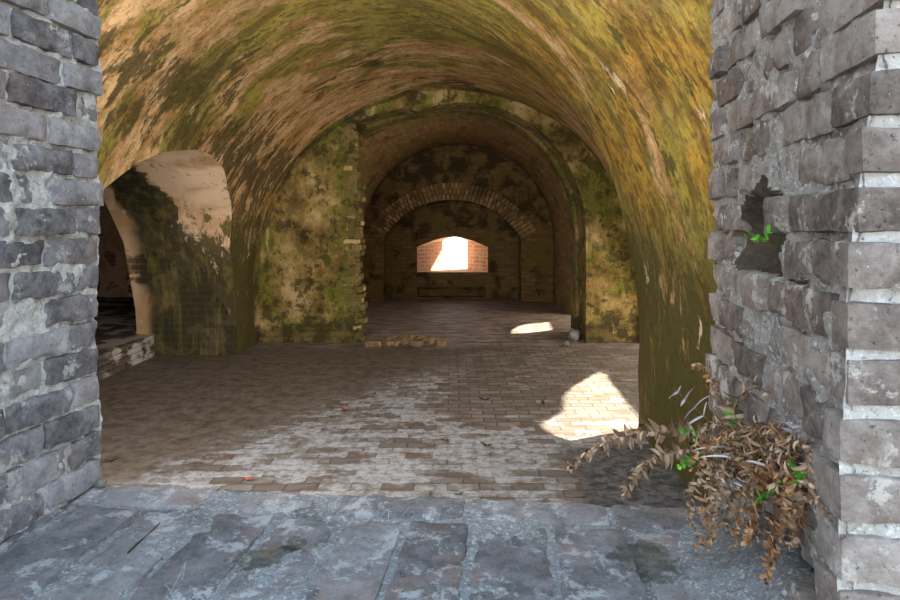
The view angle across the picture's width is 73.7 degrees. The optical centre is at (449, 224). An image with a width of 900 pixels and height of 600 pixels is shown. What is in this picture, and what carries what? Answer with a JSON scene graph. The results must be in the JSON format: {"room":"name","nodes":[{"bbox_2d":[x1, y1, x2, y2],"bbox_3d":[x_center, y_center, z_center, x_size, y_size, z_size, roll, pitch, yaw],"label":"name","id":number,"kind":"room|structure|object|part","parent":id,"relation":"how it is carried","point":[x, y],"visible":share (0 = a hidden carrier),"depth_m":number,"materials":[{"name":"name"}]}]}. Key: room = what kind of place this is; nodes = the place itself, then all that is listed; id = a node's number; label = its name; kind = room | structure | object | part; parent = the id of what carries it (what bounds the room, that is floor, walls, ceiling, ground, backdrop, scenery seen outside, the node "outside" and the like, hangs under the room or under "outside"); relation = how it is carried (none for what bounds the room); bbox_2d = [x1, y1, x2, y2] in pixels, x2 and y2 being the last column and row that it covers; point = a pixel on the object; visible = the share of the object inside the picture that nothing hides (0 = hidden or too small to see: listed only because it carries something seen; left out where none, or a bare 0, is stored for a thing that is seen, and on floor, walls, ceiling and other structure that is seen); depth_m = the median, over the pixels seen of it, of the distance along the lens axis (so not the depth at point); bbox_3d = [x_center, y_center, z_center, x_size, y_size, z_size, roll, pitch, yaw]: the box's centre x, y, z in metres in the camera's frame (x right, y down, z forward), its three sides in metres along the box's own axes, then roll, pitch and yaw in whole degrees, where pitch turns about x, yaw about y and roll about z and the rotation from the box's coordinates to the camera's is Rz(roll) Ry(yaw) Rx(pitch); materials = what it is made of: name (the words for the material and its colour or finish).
{"room":"old fort casemate","nodes":[
{"label":"old fort casemate","id":0,"kind":"room"},
{"bbox_2d":[97,150,254,355],"bbox_3d":[-2.274,0.225,6.180,9.252,2.850,8.640,0,0,0],"label":"wall","id":1,"kind":"structure","parent":0,"point":[164,237],"depth_m":6.76,"materials":[{"name":"paint"}]},
{"bbox_2d":[98,299,702,507],"bbox_3d":[1.100,1.501,7.150,9.000,0.024,10.900,0,0,0],"label":"floor","id":2,"kind":"structure","parent":0,"point":[271,413],"depth_m":4.76,"materials":[{"name":"brick"}]},
{"bbox_2d":[94,297,153,380],"bbox_3d":[-5.156,1.473,6.750,3.589,0.454,7.700,0,0,0],"label":"step","id":3,"kind":"structure","parent":2,"relation":"on","point":[119,347],"depth_m":6.72,"materials":[{"name":"brick"}]},
{"bbox_2d":[365,340,380,347],"bbox_3d":[-0.951,1.465,7.399,0.207,0.086,0.123,0,0,-11],"label":"brick","id":4,"kind":"object","parent":2,"relation":"on","point":[374,343],"visible":1,"depth_m":7.35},
{"bbox_2d":[386,340,400,346],"bbox_3d":[-0.701,1.465,7.422,0.158,0.086,0.120,0,0,19],"label":"brick","id":5,"kind":"object","parent":2,"relation":"on","point":[390,343],"visible":1,"depth_m":7.38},
{"bbox_2d":[376,334,446,344],"bbox_3d":[-0.500,1.472,7.770,0.960,0.095,0.500,0,0,0],"label":"rubble","id":6,"kind":"object","parent":2,"relation":"on","point":[404,338],"visible":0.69,"depth_m":7.74,"materials":[{"name":"stone"}]},
{"bbox_2d":[408,339,423,346],"bbox_3d":[-0.418,1.466,7.443,0.196,0.084,0.132,0,0,0],"label":"brick","id":7,"kind":"object","parent":2,"relation":"on","point":[413,343],"visible":1,"depth_m":7.39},
{"bbox_2d":[434,340,446,346],"bbox_3d":[-0.120,1.467,7.431,0.146,0.085,0.121,0,0,-22],"label":"brick","id":8,"kind":"object","parent":2,"relation":"on","point":[437,343],"visible":1,"depth_m":7.38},
{"bbox_2d":[562,341,569,345],"bbox_3d":[1.441,1.473,7.449,0.088,0.063,0.095,0,0,0],"label":"stone","id":9,"kind":"object","parent":2,"relation":"on","point":[565,343],"visible":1,"depth_m":7.42,"materials":[{"name":"grey stone"}]},
{"bbox_2d":[568,328,579,341],"bbox_3d":[1.603,1.437,7.751,0.159,0.206,0.174,0,0,21],"label":"stone","id":10,"kind":"object","parent":2,"relation":"on","point":[574,335],"visible":0.97,"depth_m":7.70,"materials":[{"name":"grey stone"}]},
{"bbox_2d":[96,0,728,325],"bbox_3d":[-2.000,-0.500,7.380,10.400,4.800,11.040,0,0,0],"label":"ceiling","id":11,"kind":"structure","parent":0,"point":[248,85],"depth_m":4.21,"materials":[{"name":"paint"}]},
{"bbox_2d":[254,85,638,344],"bbox_3d":[0.386,-0.040,8.010,5.628,3.381,1.180,0,0,0],"label":"wall","id":12,"kind":"structure","parent":0,"point":[300,296],"depth_m":7.63,"materials":[{"name":"paint"}]},
{"bbox_2d":[340,123,367,340],"bbox_3d":[-1.260,0.095,7.802,0.393,2.798,0.367,0,0,0],"label":"brickwork","id":13,"kind":"object","parent":12,"relation":"attached to","point":[362,295],"visible":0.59,"depth_m":7.66,"materials":[{"name":"brick"}]},
{"bbox_2d":[0,0,899,599],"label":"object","id":14,"kind":"structure","parent":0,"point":[805,110],"depth_m":1.33,"materials":[{"name":"grey brick"}]},
{"bbox_2d":[95,478,106,487],"bbox_3d":[-0.983,0.729,1.690,0.028,0.028,0.027,0,0,42],"label":"pebble","id":15,"kind":"object","parent":14,"relation":"on","point":[101,482],"visible":1,"depth_m":1.68,"materials":[{"name":"grey stone"}]},
{"bbox_2d":[127,522,159,552],"bbox_3d":[-0.723,0.739,1.421,0.004,0.006,0.137,0,0,3],"label":"twig","id":16,"kind":"object","parent":14,"relation":"on","point":[137,543],"visible":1,"depth_m":1.41,"materials":[{"name":"brown plant"}]},
{"bbox_3d":[-0.303,1.169,1.155,2.517,1.062,1.014,0,0,5],"label":"sill","id":17,"kind":"part","parent":14,"relation":"part of","materials":[{"name":"stone"}]},
{"bbox_2d":[566,363,830,584],"bbox_3d":[0.578,0.497,1.267,0.338,0.414,0.824,0,0,-15],"label":"fern","id":18,"kind":"object","parent":14,"relation":"on","point":[755,475],"visible":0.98,"depth_m":1.21,"materials":[{"name":"brown plant"}]},
{"bbox_2d":[744,225,780,245],"bbox_3d":[0.583,0.021,1.109,0.075,0.044,0.033,0,0,0],"label":"seedling","id":19,"kind":"object","parent":14,"relation":"on","point":[756,238],"visible":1,"depth_m":1.11,"materials":[{"name":"green plant"}]},
{"bbox_2d":[781,589,788,596],"bbox_3d":[0.604,0.662,1.080,0.015,0.012,0.012,0,0,0],"label":"pebble","id":20,"kind":"object","parent":14,"relation":"on","point":[784,592],"visible":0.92,"depth_m":1.08,"materials":[{"name":"grey stone"}]},
{"bbox_2d":[361,143,554,302],"bbox_3d":[0.148,0.025,12.021,3.740,3.189,0.959,0,0,0],"label":"wall","id":21,"kind":"structure","parent":0,"point":[523,269],"depth_m":11.69,"materials":[{"name":"brick"}]},
{"bbox_2d":[369,183,535,237],"bbox_3d":[0.045,-0.279,11.738,3.256,1.088,0.167,0,0,0],"label":"arch","id":22,"kind":"object","parent":21,"relation":"attached to","point":[513,208],"visible":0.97,"depth_m":11.66,"materials":[{"name":"brick"}]},
{"bbox_2d":[417,237,487,271],"bbox_3d":[0.050,0.587,12.550,1.440,0.745,0.700,0,0,0],"label":"window","id":23,"kind":"structure","parent":21,"relation":"in","point":[430,254],"depth_m":12.46,"materials":[{"name":"brick"}]},
{"bbox_2d":[358,115,570,242],"bbox_3d":[0.477,-0.638,9.981,5.446,1.878,3.121,0,0,0],"label":"ceiling","id":24,"kind":"structure","parent":0,"point":[381,152],"depth_m":10.13,"materials":[{"name":"brick"}]},
{"bbox_2d":[554,241,570,313],"bbox_3d":[0.476,0.910,9.981,5.448,1.420,3.121,0,0,0],"label":"wall","id":25,"kind":"structure","parent":0,"point":[562,264],"depth_m":10.67,"materials":[{"name":"brick"}]},
{"bbox_2d":[637,298,712,503],"bbox_3d":[2.275,0.700,4.720,1.849,1.900,5.720,0,0,0],"label":"wall","id":26,"kind":"structure","parent":0,"point":[669,342],"depth_m":3.68,"materials":[{"name":"paint"}]},
{"label":"outside","id":27,"kind":"structure","parent":0,"visible":0},
{"bbox_2d":[443,237,466,268],"bbox_3d":[5.000,1.150,41.440,70.000,0.001,57.120,0,0,0],"label":"sky","id":28,"kind":"structure","parent":27,"point":[454,248],"depth_m":24.21,"materials":[{"name":"white"}]}
]}

